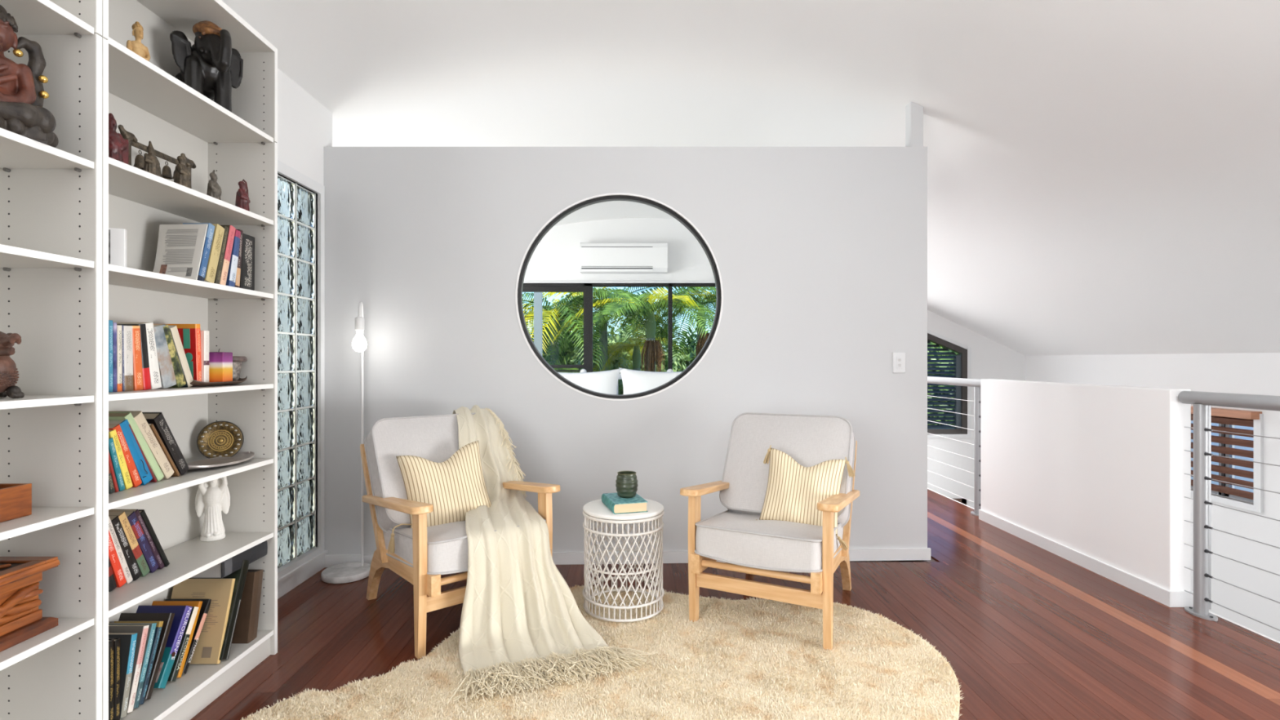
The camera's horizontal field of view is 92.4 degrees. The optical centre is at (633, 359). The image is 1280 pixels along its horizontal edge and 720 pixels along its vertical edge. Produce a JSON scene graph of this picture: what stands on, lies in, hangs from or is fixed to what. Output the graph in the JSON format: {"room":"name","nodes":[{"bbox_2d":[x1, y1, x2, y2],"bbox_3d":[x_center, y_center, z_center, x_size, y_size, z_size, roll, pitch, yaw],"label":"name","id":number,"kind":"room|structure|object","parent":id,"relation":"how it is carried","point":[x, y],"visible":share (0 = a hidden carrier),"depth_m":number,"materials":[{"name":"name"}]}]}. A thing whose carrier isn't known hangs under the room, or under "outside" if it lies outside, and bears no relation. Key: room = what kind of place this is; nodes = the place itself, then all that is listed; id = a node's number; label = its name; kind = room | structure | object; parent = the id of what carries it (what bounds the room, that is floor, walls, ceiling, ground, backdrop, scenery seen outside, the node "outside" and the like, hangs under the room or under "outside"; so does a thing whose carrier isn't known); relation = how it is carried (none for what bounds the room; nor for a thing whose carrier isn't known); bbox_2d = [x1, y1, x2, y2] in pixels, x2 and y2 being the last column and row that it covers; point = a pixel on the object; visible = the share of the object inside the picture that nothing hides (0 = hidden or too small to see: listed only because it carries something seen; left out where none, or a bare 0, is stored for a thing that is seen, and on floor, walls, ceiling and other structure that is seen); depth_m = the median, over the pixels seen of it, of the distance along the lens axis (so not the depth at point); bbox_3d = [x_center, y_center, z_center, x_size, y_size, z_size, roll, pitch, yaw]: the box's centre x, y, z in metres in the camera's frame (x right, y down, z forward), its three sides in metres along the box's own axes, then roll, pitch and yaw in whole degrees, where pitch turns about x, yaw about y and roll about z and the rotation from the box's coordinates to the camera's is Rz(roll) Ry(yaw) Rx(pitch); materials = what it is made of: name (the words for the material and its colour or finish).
{"room":"loft sitting area","nodes":[
{"label":"loft sitting area","id":0,"kind":"room"},
{"bbox_2d":[276,67,332,546],"bbox_3d":[-1.840,-0.175,0.560,0.120,2.720,6.120,0,0,0],"label":"wall","id":1,"kind":"structure","parent":0,"point":[304,125],"depth_m":3.32,"materials":[{"name":"white paint"}]},
{"bbox_2d":[277,160,324,579],"bbox_3d":[-1.813,0.049,3.196,0.103,2.077,0.592,0,0,0],"label":"window","id":2,"kind":"structure","parent":1,"relation":"in","point":[296,205],"depth_m":3.29,"materials":[{"name":"clear glass"}]},
{"bbox_2d":[277,554,325,599],"bbox_3d":[-1.773,1.147,2.983,0.014,0.075,1.067,0,0,0],"label":"baseboard","id":3,"kind":"structure","parent":1,"relation":"attached to","point":[301,575],"depth_m":3.24,"materials":[{"name":"white paint"}]},
{"bbox_2d":[323,146,927,555],"bbox_3d":[-0.021,-0.042,3.639,3.527,2.453,0.115,0,0,-2],"label":"wall","id":4,"kind":"structure","parent":0,"point":[820,253],"depth_m":3.59,"materials":[{"name":"grey paint"}]},
{"bbox_2d":[515,192,723,400],"bbox_3d":[-0.084,-0.368,3.637,1.212,1.212,0.121,0,0,-2],"label":"mirror frame","id":5,"kind":"structure","parent":4,"relation":"in","point":[584,202],"depth_m":3.59,"materials":[{"name":"black metal"}]},
{"bbox_2d":[324,547,930,567],"bbox_3d":[-0.011,1.151,3.575,3.541,0.068,0.014,0,0,-2],"label":"baseboard","id":6,"kind":"structure","parent":4,"relation":"attached to","point":[906,553],"depth_m":3.58,"materials":[{"name":"white paint"}]},
{"bbox_2d":[905,101,923,146],"bbox_3d":[1.690,-1.425,3.697,0.073,0.340,0.075,0,0,0],"label":"trim","id":7,"kind":"structure","parent":4,"relation":"attached to","point":[913,112],"depth_m":3.66,"materials":[{"name":"grey paint"}]},
{"bbox_2d":[190,488,1279,719],"bbox_3d":[0.460,1.295,2.550,4.480,0.220,10.100,0,0,0],"label":"floor","id":8,"kind":"structure","parent":0,"point":[1027,631],"depth_m":2.63,"materials":[{"name":"brown wood"}]},
{"bbox_2d":[0,0,102,719],"bbox_3d":[-1.583,-0.037,1.256,0.281,2.444,0.817,0,0,0],"label":"bookcase","id":9,"kind":"object","parent":8,"relation":"on","point":[51,197],"visible":0.8,"depth_m":1.65,"materials":[{"name":"white wood"}]},
{"bbox_2d":[0,331,24,398],"bbox_3d":[-1.568,0.010,1.496,0.221,0.167,0.092,0,0,11],"label":"carving","id":10,"kind":"object","parent":9,"relation":"on","point":[8,370],"visible":1,"depth_m":1.49,"materials":[{"name":"brown wood"}]},
{"bbox_2d":[0,483,31,522],"bbox_3d":[-1.618,0.354,1.415,0.164,0.080,0.300,0,0,0],"label":"wooden box","id":11,"kind":"object","parent":9,"relation":"on","point":[15,499],"visible":1,"depth_m":1.53,"materials":[{"name":"orange wood"}]},
{"bbox_2d":[0,4,58,147],"bbox_3d":[-1.540,-0.695,1.477,0.187,0.338,0.225,0,0,45],"label":"carving","id":12,"kind":"object","parent":9,"relation":"on","point":[23,94],"visible":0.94,"depth_m":1.48,"materials":[{"name":"red wood"}]},
{"bbox_2d":[0,556,59,652],"bbox_3d":[-1.597,0.600,1.448,0.198,0.184,0.304,0,0,0],"label":"wooden box","id":13,"kind":"object","parent":9,"relation":"on","point":[21,620],"visible":1,"depth_m":1.52,"materials":[{"name":"red wood"}]},
{"bbox_2d":[101,0,277,719],"bbox_3d":[-1.583,-0.037,2.075,0.281,2.444,0.817,0,0,0],"label":"bookcase","id":14,"kind":"object","parent":8,"relation":"on","point":[145,97],"visible":0.41,"depth_m":2.24,"materials":[{"name":"white wood"}]},
{"bbox_2d":[108,639,114,719],"bbox_3d":[-1.619,0.957,1.815,0.151,0.254,0.019,0,0,0],"label":"book","id":15,"kind":"object","parent":14,"relation":"on","point":[111,642],"visible":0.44,"depth_m":1.81,"materials":[{"name":"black paper"}]},
{"bbox_2d":[108,638,120,719],"bbox_3d":[-1.619,0.961,1.837,0.151,0.246,0.020,0,-1,0],"label":"book","id":16,"kind":"object","parent":14,"relation":"on","point":[117,641],"visible":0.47,"depth_m":1.83,"materials":[{"name":"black paper"}]},
{"bbox_2d":[108,227,126,266],"bbox_3d":[-1.500,-0.322,1.758,0.070,0.112,0.021,0,0,-26],"label":"block","id":17,"kind":"object","parent":14,"relation":"on","point":[117,237],"visible":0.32,"depth_m":1.76,"materials":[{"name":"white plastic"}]},
{"bbox_2d":[108,530,126,587],"bbox_3d":[-1.629,0.576,1.838,0.136,0.231,0.104,0,0,0],"label":"book","id":18,"kind":"object","parent":14,"relation":"on","point":[118,574],"visible":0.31,"depth_m":1.85,"materials":[{"name":"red paper"}]},
{"bbox_2d":[108,113,128,164],"bbox_3d":[-1.533,-0.642,1.802,0.061,0.163,0.079,0,0,17],"label":"figurine","id":19,"kind":"object","parent":14,"relation":"on","point":[118,147],"visible":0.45,"depth_m":1.79,"materials":[{"name":"red paint"}]},
{"bbox_2d":[108,429,133,489],"bbox_3d":[-1.609,0.300,1.848,0.136,0.190,0.084,0,0,0],"label":"book","id":20,"kind":"object","parent":14,"relation":"on","point":[112,433],"visible":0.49,"depth_m":1.85,"materials":[{"name":"beige paper"}]},
{"bbox_2d":[108,632,137,718],"bbox_3d":[-1.619,0.965,1.880,0.151,0.237,0.062,0,0,0],"label":"book","id":21,"kind":"object","parent":14,"relation":"on","point":[128,640],"visible":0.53,"depth_m":1.88,"materials":[{"name":"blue paper"}]},
{"bbox_2d":[109,515,141,580],"bbox_3d":[-1.629,0.582,1.891,0.136,0.220,0.116,0,0,0],"label":"book","id":22,"kind":"object","parent":14,"relation":"on","point":[133,566],"visible":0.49,"depth_m":1.89,"materials":[{"name":"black paper"}]},
{"bbox_2d":[108,423,142,487],"bbox_3d":[-1.609,0.293,1.871,0.136,0.203,0.108,0,0,0],"label":"book","id":23,"kind":"object","parent":14,"relation":"on","point":[134,474],"visible":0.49,"depth_m":1.87,"materials":[{"name":"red paper"}]},
{"bbox_2d":[123,325,133,391],"bbox_3d":[-1.599,-0.005,1.865,0.131,0.198,0.033,0,1,0],"label":"book","id":24,"kind":"object","parent":14,"relation":"on","point":[127,330],"visible":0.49,"depth_m":1.86,"materials":[{"name":"beige paper"}]},
{"bbox_2d":[108,625,149,712],"bbox_3d":[-1.619,0.962,1.915,0.151,0.243,0.084,0,0,0],"label":"book","id":25,"kind":"object","parent":14,"relation":"on","point":[141,630],"visible":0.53,"depth_m":1.92,"materials":[{"name":"beige paper"}]},
{"bbox_2d":[108,511,150,577],"bbox_3d":[-1.634,0.578,1.919,0.146,0.227,0.124,0,0,0],"label":"book","id":26,"kind":"object","parent":14,"relation":"on","point":[143,566],"visible":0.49,"depth_m":1.91,"materials":[{"name":"beige paper"}]},
{"bbox_2d":[108,418,152,484],"bbox_3d":[-1.601,0.286,1.902,0.152,0.217,0.130,0,0,0],"label":"book","id":27,"kind":"object","parent":14,"relation":"on","point":[144,472],"visible":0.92,"depth_m":1.90,"materials":[{"name":"blue paper"}]},
{"bbox_2d":[108,622,156,708],"bbox_3d":[-1.619,0.965,1.942,0.151,0.237,0.091,0,0,0],"label":"book","id":28,"kind":"object","parent":14,"relation":"on","point":[152,627],"visible":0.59,"depth_m":1.95,"materials":[{"name":"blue paper"}]},
{"bbox_2d":[116,324,151,390],"bbox_3d":[-1.602,-0.010,1.928,0.136,0.208,0.049,0,0,0],"label":"book","id":29,"kind":"object","parent":14,"relation":"on","point":[145,364],"visible":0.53,"depth_m":1.92,"materials":[{"name":"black paper"}]},
{"bbox_2d":[108,412,164,481],"bbox_3d":[-1.609,0.277,1.937,0.136,0.235,0.156,0,0,0],"label":"book","id":30,"kind":"object","parent":14,"relation":"on","point":[158,474],"visible":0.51,"depth_m":1.92,"materials":[{"name":"green paper"}]},
{"bbox_2d":[132,325,143,391],"bbox_3d":[-1.602,-0.006,1.899,0.136,0.201,0.045,0,0,0],"label":"book","id":31,"kind":"object","parent":14,"relation":"on","point":[137,357],"visible":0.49,"depth_m":1.90,"materials":[{"name":"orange paper"}]},
{"bbox_2d":[126,21,150,61],"bbox_3d":[-1.543,-0.972,1.909,0.062,0.164,0.063,0,0,-19],"label":"figurine","id":32,"kind":"object","parent":14,"relation":"on","point":[136,46],"visible":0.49,"depth_m":1.90,"materials":[{"name":"brown wood"}]},
{"bbox_2d":[114,621,163,704],"bbox_3d":[-1.619,0.968,1.967,0.151,0.231,0.098,0,0,0],"label":"book","id":33,"kind":"object","parent":14,"relation":"on","point":[159,624],"visible":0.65,"depth_m":1.97,"materials":[{"name":"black paper"}]},
{"bbox_2d":[116,322,161,389],"bbox_3d":[-1.599,-0.013,1.959,0.131,0.215,0.074,0,0,0],"label":"book","id":34,"kind":"object","parent":14,"relation":"on","point":[155,380],"visible":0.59,"depth_m":1.96,"materials":[{"name":"beige paper"}]},
{"bbox_2d":[108,410,173,479],"bbox_3d":[-1.611,0.277,1.976,0.141,0.235,0.168,0,0,0],"label":"book","id":35,"kind":"object","parent":14,"relation":"on","point":[152,442],"visible":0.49,"depth_m":1.97,"materials":[{"name":"beige paper"}]},
{"bbox_2d":[124,511,158,573],"bbox_3d":[-1.629,0.582,1.956,0.136,0.218,0.125,0,0,0],"label":"book","id":36,"kind":"object","parent":14,"relation":"on","point":[147,552],"visible":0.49,"depth_m":1.95,"materials":[{"name":"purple paper"}]},
{"bbox_2d":[118,613,174,699],"bbox_3d":[-1.639,0.964,2.005,0.191,0.239,0.125,0,0,0],"label":"book","id":37,"kind":"object","parent":14,"relation":"on","point":[167,618],"visible":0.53,"depth_m":2.03,"materials":[{"name":"black paper"}]},
{"bbox_2d":[117,124,195,188],"bbox_3d":[-1.565,-0.639,2.025,0.043,0.157,0.323,0,0,-1],"label":"rack","id":38,"kind":"object","parent":14,"relation":"on","point":[166,173],"visible":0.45,"depth_m":2.00,"materials":[{"name":"brown wood"}]},
{"bbox_2d":[136,605,192,688],"bbox_3d":[-1.639,0.966,2.071,0.192,0.235,0.156,0,0,0],"label":"book","id":39,"kind":"object","parent":14,"relation":"on","point":[182,613],"visible":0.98,"depth_m":2.08,"materials":[{"name":"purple paper"}]},
{"bbox_2d":[153,324,176,388],"bbox_3d":[-1.599,-0.011,2.009,0.131,0.212,0.104,0,0,0],"label":"book","id":40,"kind":"object","parent":14,"relation":"on","point":[167,376],"visible":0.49,"depth_m":2.00,"materials":[{"name":"beige paper"}]},
{"bbox_2d":[142,412,189,475],"bbox_3d":[-1.616,0.283,2.050,0.151,0.224,0.156,0,0,0],"label":"book","id":41,"kind":"object","parent":14,"relation":"on","point":[157,420],"visible":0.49,"depth_m":2.03,"materials":[{"name":"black paper"}]},
{"bbox_2d":[163,324,186,387],"bbox_3d":[-1.599,-0.011,2.047,0.131,0.212,0.116,0,0,0],"label":"book","id":42,"kind":"object","parent":14,"relation":"on","point":[180,379],"visible":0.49,"depth_m":2.05,"materials":[{"name":"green paper"}]},
{"bbox_2d":[151,600,202,677],"bbox_3d":[-1.634,0.971,2.139,0.181,0.225,0.121,0,0,0],"label":"book","id":43,"kind":"object","parent":14,"relation":"on","point":[191,603],"visible":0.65,"depth_m":2.18,"materials":[{"name":"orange paper"}]},
{"bbox_2d":[152,223,208,279],"bbox_3d":[-1.567,-0.369,2.108,0.165,0.208,0.060,0,0,0],"label":"book","id":44,"kind":"object","parent":14,"relation":"on","point":[180,248],"visible":0.91,"depth_m":2.11,"materials":[{"name":"white paper"}]},
{"bbox_2d":[168,325,193,386],"bbox_3d":[-1.597,-0.011,2.088,0.126,0.211,0.111,0,0,0],"label":"book","id":45,"kind":"object","parent":14,"relation":"on","point":[173,329],"visible":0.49,"depth_m":2.08,"materials":[{"name":"beige paper"}]},
{"bbox_2d":[167,606,198,681],"bbox_3d":[-1.624,0.976,2.114,0.162,0.215,0.132,0,0,0],"label":"book","id":46,"kind":"object","parent":14,"relation":"on","point":[174,672],"visible":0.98,"depth_m":2.10,"materials":[{"name":"beige paper"}]},
{"bbox_2d":[168,324,201,381],"bbox_3d":[-1.624,-0.017,2.182,0.156,0.223,0.034,0,0,0],"label":"book","id":47,"kind":"object","parent":14,"relation":"on","point":[189,334],"visible":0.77,"depth_m":2.17,"materials":[{"name":"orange paper"}]},
{"bbox_2d":[164,599,211,673],"bbox_3d":[-1.624,0.977,2.175,0.162,0.213,0.148,0,0,0],"label":"book","id":48,"kind":"object","parent":14,"relation":"on","point":[206,604],"visible":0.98,"depth_m":2.19,"materials":[{"name":"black paper"}]},
{"bbox_2d":[182,222,214,281],"bbox_3d":[-1.532,-0.373,2.134,0.096,0.214,0.084,0,0,0],"label":"book","id":49,"kind":"object","parent":14,"relation":"on","point":[211,228],"visible":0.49,"depth_m":2.13,"materials":[{"name":"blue paper"}]},
{"bbox_2d":[180,223,224,283],"bbox_3d":[-1.552,-0.376,2.180,0.136,0.220,0.100,0,0,0],"label":"book","id":50,"kind":"object","parent":14,"relation":"on","point":[219,231],"visible":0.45,"depth_m":2.17,"materials":[{"name":"beige paper"}]},
{"bbox_2d":[170,578,235,663],"bbox_3d":[-1.585,0.945,2.227,0.216,0.277,0.099,0,0,0],"label":"book","id":51,"kind":"object","parent":14,"relation":"on","point":[208,648],"visible":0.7,"depth_m":2.23,"materials":[{"name":"beige paper"}]},
{"bbox_2d":[169,20,243,112],"bbox_3d":[-1.577,-1.049,2.259,0.233,0.352,0.290,0,0,-18],"label":"carving","id":52,"kind":"object","parent":14,"relation":"on","point":[211,67],"visible":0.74,"depth_m":2.18,"materials":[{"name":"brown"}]},
{"bbox_2d":[195,476,230,542],"bbox_3d":[-1.627,0.565,2.371,0.113,0.252,0.088,0,0,-36],"label":"angel statue","id":53,"kind":"object","parent":14,"relation":"on","point":[212,497],"visible":0.91,"depth_m":2.35,"materials":[{"name":"white ceramic"}]},
{"bbox_2d":[190,375,247,386],"bbox_3d":[-1.545,0.077,2.270,0.128,0.034,0.300,0,0,0],"label":"tray","id":54,"kind":"object","parent":14,"relation":"on","point":[194,383],"visible":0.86,"depth_m":2.19,"materials":[{"name":"red paint"}]},
{"bbox_2d":[208,348,232,382],"bbox_3d":[-1.535,0.022,2.267,0.066,0.128,0.066,0,0,-7],"label":"candle","id":55,"kind":"object","parent":54,"relation":"on","point":[220,363],"visible":0.77,"depth_m":2.24,"materials":[{"name":"wax"}]},
{"bbox_2d":[186,451,254,469],"bbox_3d":[-1.555,0.379,2.285,0.150,0.030,0.330,0,0,7],"label":"platter","id":56,"kind":"object","parent":14,"relation":"on","point":[239,457],"visible":0.85,"depth_m":2.31,"materials":[{"name":"grey metal"}]},
{"bbox_2d":[196,421,244,458],"bbox_3d":[-1.613,0.314,2.393,0.153,0.150,0.036,0,0,-28],"label":"brass plate","id":57,"kind":"object","parent":56,"relation":"on","point":[217,438],"visible":0.98,"depth_m":2.40,"materials":[{"name":"brown metal"}]},
{"bbox_2d":[225,229,240,287],"bbox_3d":[-1.552,-0.377,2.288,0.136,0.222,0.074,0,0,0],"label":"book","id":58,"kind":"object","parent":14,"relation":"on","point":[231,277],"visible":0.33,"depth_m":2.28,"materials":[{"name":"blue paper"}]},
{"bbox_2d":[218,560,249,660],"bbox_3d":[-1.579,0.918,2.265,0.227,0.331,0.163,0,0,0],"label":"book","id":59,"kind":"object","parent":14,"relation":"on","point":[240,575],"visible":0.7,"depth_m":2.26,"materials":[{"name":"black paper"}]},
{"bbox_2d":[188,540,267,578],"bbox_3d":[-1.576,0.752,2.327,0.211,0.058,0.270,0,0,0],"label":"book","id":60,"kind":"object","parent":59,"relation":"on","point":[233,564],"visible":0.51,"depth_m":2.25,"materials":[{"name":"grey paper"}]},
{"bbox_2d":[239,233,254,290],"bbox_3d":[-1.554,-0.374,2.362,0.141,0.214,0.085,0,-1,0],"label":"book","id":61,"kind":"object","parent":14,"relation":"on","point":[246,274],"visible":0.31,"depth_m":2.36,"materials":[{"name":"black paper"}]},
{"bbox_2d":[231,569,263,643],"bbox_3d":[-1.574,0.959,2.394,0.201,0.268,0.101,0,0,0],"label":"book","id":62,"kind":"object","parent":14,"relation":"on","point":[246,624],"visible":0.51,"depth_m":2.37,"materials":[{"name":"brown paper"}]},
{"bbox_2d":[320,302,370,583],"bbox_3d":[-1.569,0.432,3.373,0.266,1.505,0.269,0,0,0],"label":"floor lamp","id":63,"kind":"object","parent":8,"relation":"on","point":[348,572],"visible":0.78,"depth_m":3.33,"materials":[{"name":"white metal"}]},
{"bbox_2d":[360,413,560,658],"bbox_3d":[-0.856,0.733,2.912,0.686,0.905,0.854,0,0,-40],"label":"armchair","id":64,"kind":"object","parent":8,"relation":"on","point":[423,553],"visible":0.5,"depth_m":2.79,"materials":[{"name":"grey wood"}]},
{"bbox_2d":[365,415,458,530],"bbox_3d":[-0.974,0.545,3.052,0.607,0.516,0.384,0,0,-40],"label":"cushion","id":65,"kind":"object","parent":64,"relation":"on","point":[435,438],"depth_m":2.93,"materials":[{"name":"grey fabric"}]},
{"bbox_2d":[383,520,468,572],"bbox_3d":[-0.786,0.811,2.826,0.550,0.172,0.614,0,0,-40],"label":"seat cushion","id":66,"kind":"object","parent":64,"relation":"on","point":[445,547],"depth_m":2.55,"materials":[{"name":"grey fabric"}]},
{"bbox_2d":[387,440,491,553],"bbox_3d":[-0.877,0.616,2.850,0.516,0.440,0.241,0,0,-27],"label":"pillow","id":67,"kind":"object","parent":64,"relation":"on","point":[455,486],"visible":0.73,"depth_m":2.81,"materials":[{"name":"beige fabric"}]},
{"bbox_2d":[446,404,658,704],"bbox_3d":[-0.440,0.700,2.837,0.794,0.913,1.442,0,0,-16],"label":"throw blanket","id":68,"kind":"object","parent":64,"relation":"on","point":[519,611],"visible":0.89,"depth_m":2.52,"materials":[{"name":"beige fabric"}]},
{"bbox_2d":[241,584,964,719],"bbox_3d":[-0.034,1.170,2.249,2.513,0.028,1.848,0,0,0],"label":"shag rug","id":69,"kind":"object","parent":8,"relation":"on","point":[751,659],"visible":0.66,"depth_m":2.24,"materials":[{"name":"beige carpet"}]},
{"bbox_2d":[582,498,664,622],"bbox_3d":[-0.050,0.927,2.905,0.387,0.472,0.387,0,0,22],"label":"side table","id":70,"kind":"object","parent":69,"relation":"on","point":[596,508],"visible":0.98,"depth_m":2.79,"materials":[{"name":"white"}]},
{"bbox_2d":[601,493,648,514],"bbox_3d":[-0.047,0.667,2.874,0.165,0.046,0.225,0,0,-16],"label":"book","id":71,"kind":"object","parent":70,"relation":"on","point":[617,504],"visible":0.93,"depth_m":2.79,"materials":[{"name":"teal paper"}]},
{"bbox_2d":[615,471,638,497],"bbox_3d":[-0.034,0.587,2.893,0.106,0.113,0.106,0,0,0],"label":"cup","id":72,"kind":"object","parent":71,"relation":"on","point":[626,485],"visible":1,"depth_m":2.85,"materials":[{"name":"green ceramic"}]},
{"bbox_2d":[680,412,859,650],"bbox_3d":[0.692,0.733,2.941,0.686,0.905,0.854,0,0,27],"label":"armchair","id":73,"kind":"object","parent":69,"relation":"on","point":[734,535],"visible":0.84,"depth_m":2.74,"materials":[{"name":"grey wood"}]},
{"bbox_2d":[695,511,843,570],"bbox_3d":[0.641,0.810,2.843,0.550,0.174,0.615,0,0,28],"label":"seat cushion","id":74,"kind":"object","parent":73,"relation":"on","point":[736,538],"depth_m":2.61,"materials":[{"name":"grey fabric"}]},
{"bbox_2d":[720,413,853,525],"bbox_3d":[0.777,0.545,3.103,0.607,0.516,0.384,0,0,27],"label":"cushion","id":75,"kind":"object","parent":73,"relation":"on","point":[811,440],"depth_m":3.07,"materials":[{"name":"grey fabric"}]},
{"bbox_2d":[755,444,855,551],"bbox_3d":[0.775,0.641,2.874,0.503,0.455,0.194,0,0,13],"label":"pillow","id":76,"kind":"object","parent":73,"relation":"on","point":[794,491],"visible":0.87,"depth_m":2.82,"materials":[{"name":"beige fabric"}]},
{"bbox_2d":[1177,391,1279,631],"bbox_3d":[2.638,0.666,1.869,0.084,1.038,2.139,0,0,0],"label":"balustrade","id":77,"kind":"object","parent":8,"relation":"on","point":[1202,402],"visible":1,"depth_m":2.83,"materials":[{"name":"grey metal"}]},
{"bbox_2d":[222,0,1279,355],"bbox_3d":[1.545,-0.932,2.575,6.910,1.894,10.350,0,0,0],"label":"ceiling","id":78,"kind":"structure","parent":0,"point":[1104,175],"depth_m":3.49,"materials":[{"name":"white paint"}]},
{"bbox_2d":[524,217,1025,507],"bbox_3d":[0.185,0.985,7.660,9.570,5.800,0.120,0,0,0],"label":"wall","id":79,"kind":"structure","parent":0,"point":[556,257],"depth_m":7.60,"materials":[{"name":"white paint"}]},
{"bbox_2d":[522,283,715,372],"bbox_3d":[-0.085,-0.107,7.640,3.330,1.685,0.100,0,0,0],"label":"window","id":80,"kind":"structure","parent":79,"relation":"in","point":[587,288],"depth_m":7.59,"materials":[{"name":"black metal"}]},
{"bbox_2d":[579,242,667,274],"bbox_3d":[-0.124,-1.242,7.489,1.057,0.355,0.221,0,0,0],"label":"air conditioner","id":81,"kind":"object","parent":79,"relation":"attached to","point":[595,258],"visible":1,"depth_m":7.38,"materials":[{"name":"white plastic"}]},
{"bbox_2d":[927,329,971,437],"bbox_3d":[3.385,0.079,7.593,1.570,1.767,0.015,0,0,0],"label":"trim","id":82,"kind":"structure","parent":79,"relation":"attached to","point":[969,348],"depth_m":7.58,"materials":[{"name":"white paint"}]},
{"bbox_2d":[927,333,980,515],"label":"railing","id":83,"kind":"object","parent":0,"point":[960,361],"depth_m":7.58,"materials":[{"name":"grey metal"}]},
{"bbox_2d":[980,378,1191,591],"bbox_3d":[2.633,0.663,3.762,0.102,1.043,1.616,0,0,0],"label":"wall","id":84,"kind":"structure","parent":0,"point":[1097,472],"depth_m":3.41,"materials":[{"name":"white paint"}]},
{"bbox_2d":[978,509,1193,607],"bbox_3d":[2.627,1.149,3.756,0.115,0.072,1.629,0,0,0],"label":"baseboard","id":85,"kind":"structure","parent":84,"relation":"attached to","point":[1169,598],"depth_m":3.39,"materials":[{"name":"white paint"}]},
{"bbox_2d":[1025,352,1279,641],"bbox_3d":[4.910,1.905,2.550,0.120,3.960,10.100,0,0,0],"label":"wall","id":86,"kind":"structure","parent":0,"point":[1247,373],"depth_m":4.98,"materials":[{"name":"white paint"}]},
{"bbox_2d":[1191,405,1263,513],"bbox_3d":[4.857,0.789,5.412,0.185,0.781,1.375,0,0,0],"label":"window","id":87,"kind":"structure","parent":86,"relation":"in","point":[1226,419],"depth_m":4.94,"materials":[{"name":"white paint"}]},
{"bbox_3d":[-1.450,1.290,5.650,6.300,0.190,3.900,0,0,0],"label":"floor","id":88,"kind":"structure","parent":0,"visible":0},
{"bbox_2d":[580,368,673,394],"bbox_3d":[-0.100,0.651,6.330,1.900,1.088,2.059,0,0,0],"label":"bed","id":89,"kind":"object","parent":88,"relation":"on","point":[582,370],"visible":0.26,"depth_m":7.30,"materials":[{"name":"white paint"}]},
{"bbox_2d":[558,368,620,394],"bbox_3d":[-0.680,0.385,6.981,1.070,0.577,0.258,0,0,0],"label":"bed pillow","id":90,"kind":"object","parent":89,"relation":"on","point":[606,381],"visible":0.27,"depth_m":6.95,"materials":[{"name":"white fabric"}]},
{"bbox_2d":[618,367,682,394],"bbox_3d":[0.366,0.385,6.949,1.080,0.596,0.260,0,0,0],"label":"bed pillow","id":91,"kind":"object","parent":89,"relation":"on","point":[634,381],"visible":0.24,"depth_m":6.92,"materials":[{"name":"white fabric"}]},
{"label":"outside","id":92,"kind":"structure","parent":0,"visible":0},
{"bbox_3d":[0.000,4.285,30.000,120.000,0.200,120.000,0,0,0],"label":"ground","id":93,"kind":"structure","parent":92,"visible":0},
{"bbox_2d":[533,292,542,355],"bbox_3d":[-1.415,1.085,9.055,0.110,6.200,0.110,0,0,0],"label":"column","id":94,"kind":"structure","parent":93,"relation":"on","point":[537,295],"depth_m":9.00,"materials":[{"name":"grey"}]},
{"bbox_2d":[531,296,598,369],"bbox_3d":[-2.486,1.288,16.066,3.710,5.805,3.567,0,0,0],"label":"leafy tree","id":95,"kind":"object","parent":93,"relation":"on","point":[569,353],"visible":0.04,"depth_m":14.94,"materials":[{"name":"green plant"}]},
{"bbox_2d":[522,287,651,372],"bbox_3d":[-1.536,1.380,12.187,3.973,5.614,4.048,0,0,0],"label":"palm tree","id":96,"kind":"object","parent":93,"relation":"on","point":[554,329],"visible":0.41,"depth_m":11.60,"materials":[{"name":"green plant"}]},
{"bbox_2d":[544,339,630,395],"bbox_3d":[-1.408,1.860,14.339,2.900,4.664,2.312,0,0,0],"label":"leafy tree","id":97,"kind":"object","parent":93,"relation":"on","point":[624,361],"visible":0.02,"depth_m":13.70,"materials":[{"name":"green plant"}]},
{"bbox_2d":[528,287,682,371],"bbox_3d":[-0.655,1.266,12.777,3.616,5.841,3.329,0,0,0],"label":"palm tree","id":98,"kind":"object","parent":93,"relation":"on","point":[605,335],"visible":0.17,"depth_m":12.92,"materials":[{"name":"green plant"}]},
{"bbox_2d":[552,287,715,372],"bbox_3d":[0.326,1.393,11.621,3.226,5.588,3.521,0,0,-41],"label":"palm tree","id":99,"kind":"object","parent":93,"relation":"on","point":[653,352],"visible":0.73,"depth_m":11.16,"materials":[{"name":"green plant"}]},
{"bbox_2d":[592,329,687,373],"bbox_3d":[0.066,1.763,13.464,2.025,4.848,2.206,0,0,-44],"label":"palm tree","id":100,"kind":"object","parent":93,"relation":"on","point":[635,353],"visible":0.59,"depth_m":13.50,"materials":[{"name":"green plant"}]},
{"bbox_2d":[610,287,716,364],"bbox_3d":[1.207,1.357,12.023,3.409,5.660,3.397,0,0,0],"label":"palm tree","id":101,"kind":"object","parent":93,"relation":"on","point":[701,341],"visible":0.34,"depth_m":11.90,"materials":[{"name":"green plant"}]},
{"bbox_2d":[927,342,958,425],"bbox_3d":[5.603,1.730,11.645,3.860,4.934,2.741,0,0,-35],"label":"leafy tree","id":102,"kind":"object","parent":93,"relation":"on","point":[931,343],"visible":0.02,"depth_m":10.87,"materials":[{"name":"green plant"}]},
{"bbox_2d":[1191,420,1253,492],"bbox_3d":[8.100,2.460,8.500,0.200,3.450,15.000,0,0,0],"label":"wall","id":103,"kind":"structure","parent":93,"relation":"on","point":[1192,421],"depth_m":8.10,"materials":[{"name":"white"}]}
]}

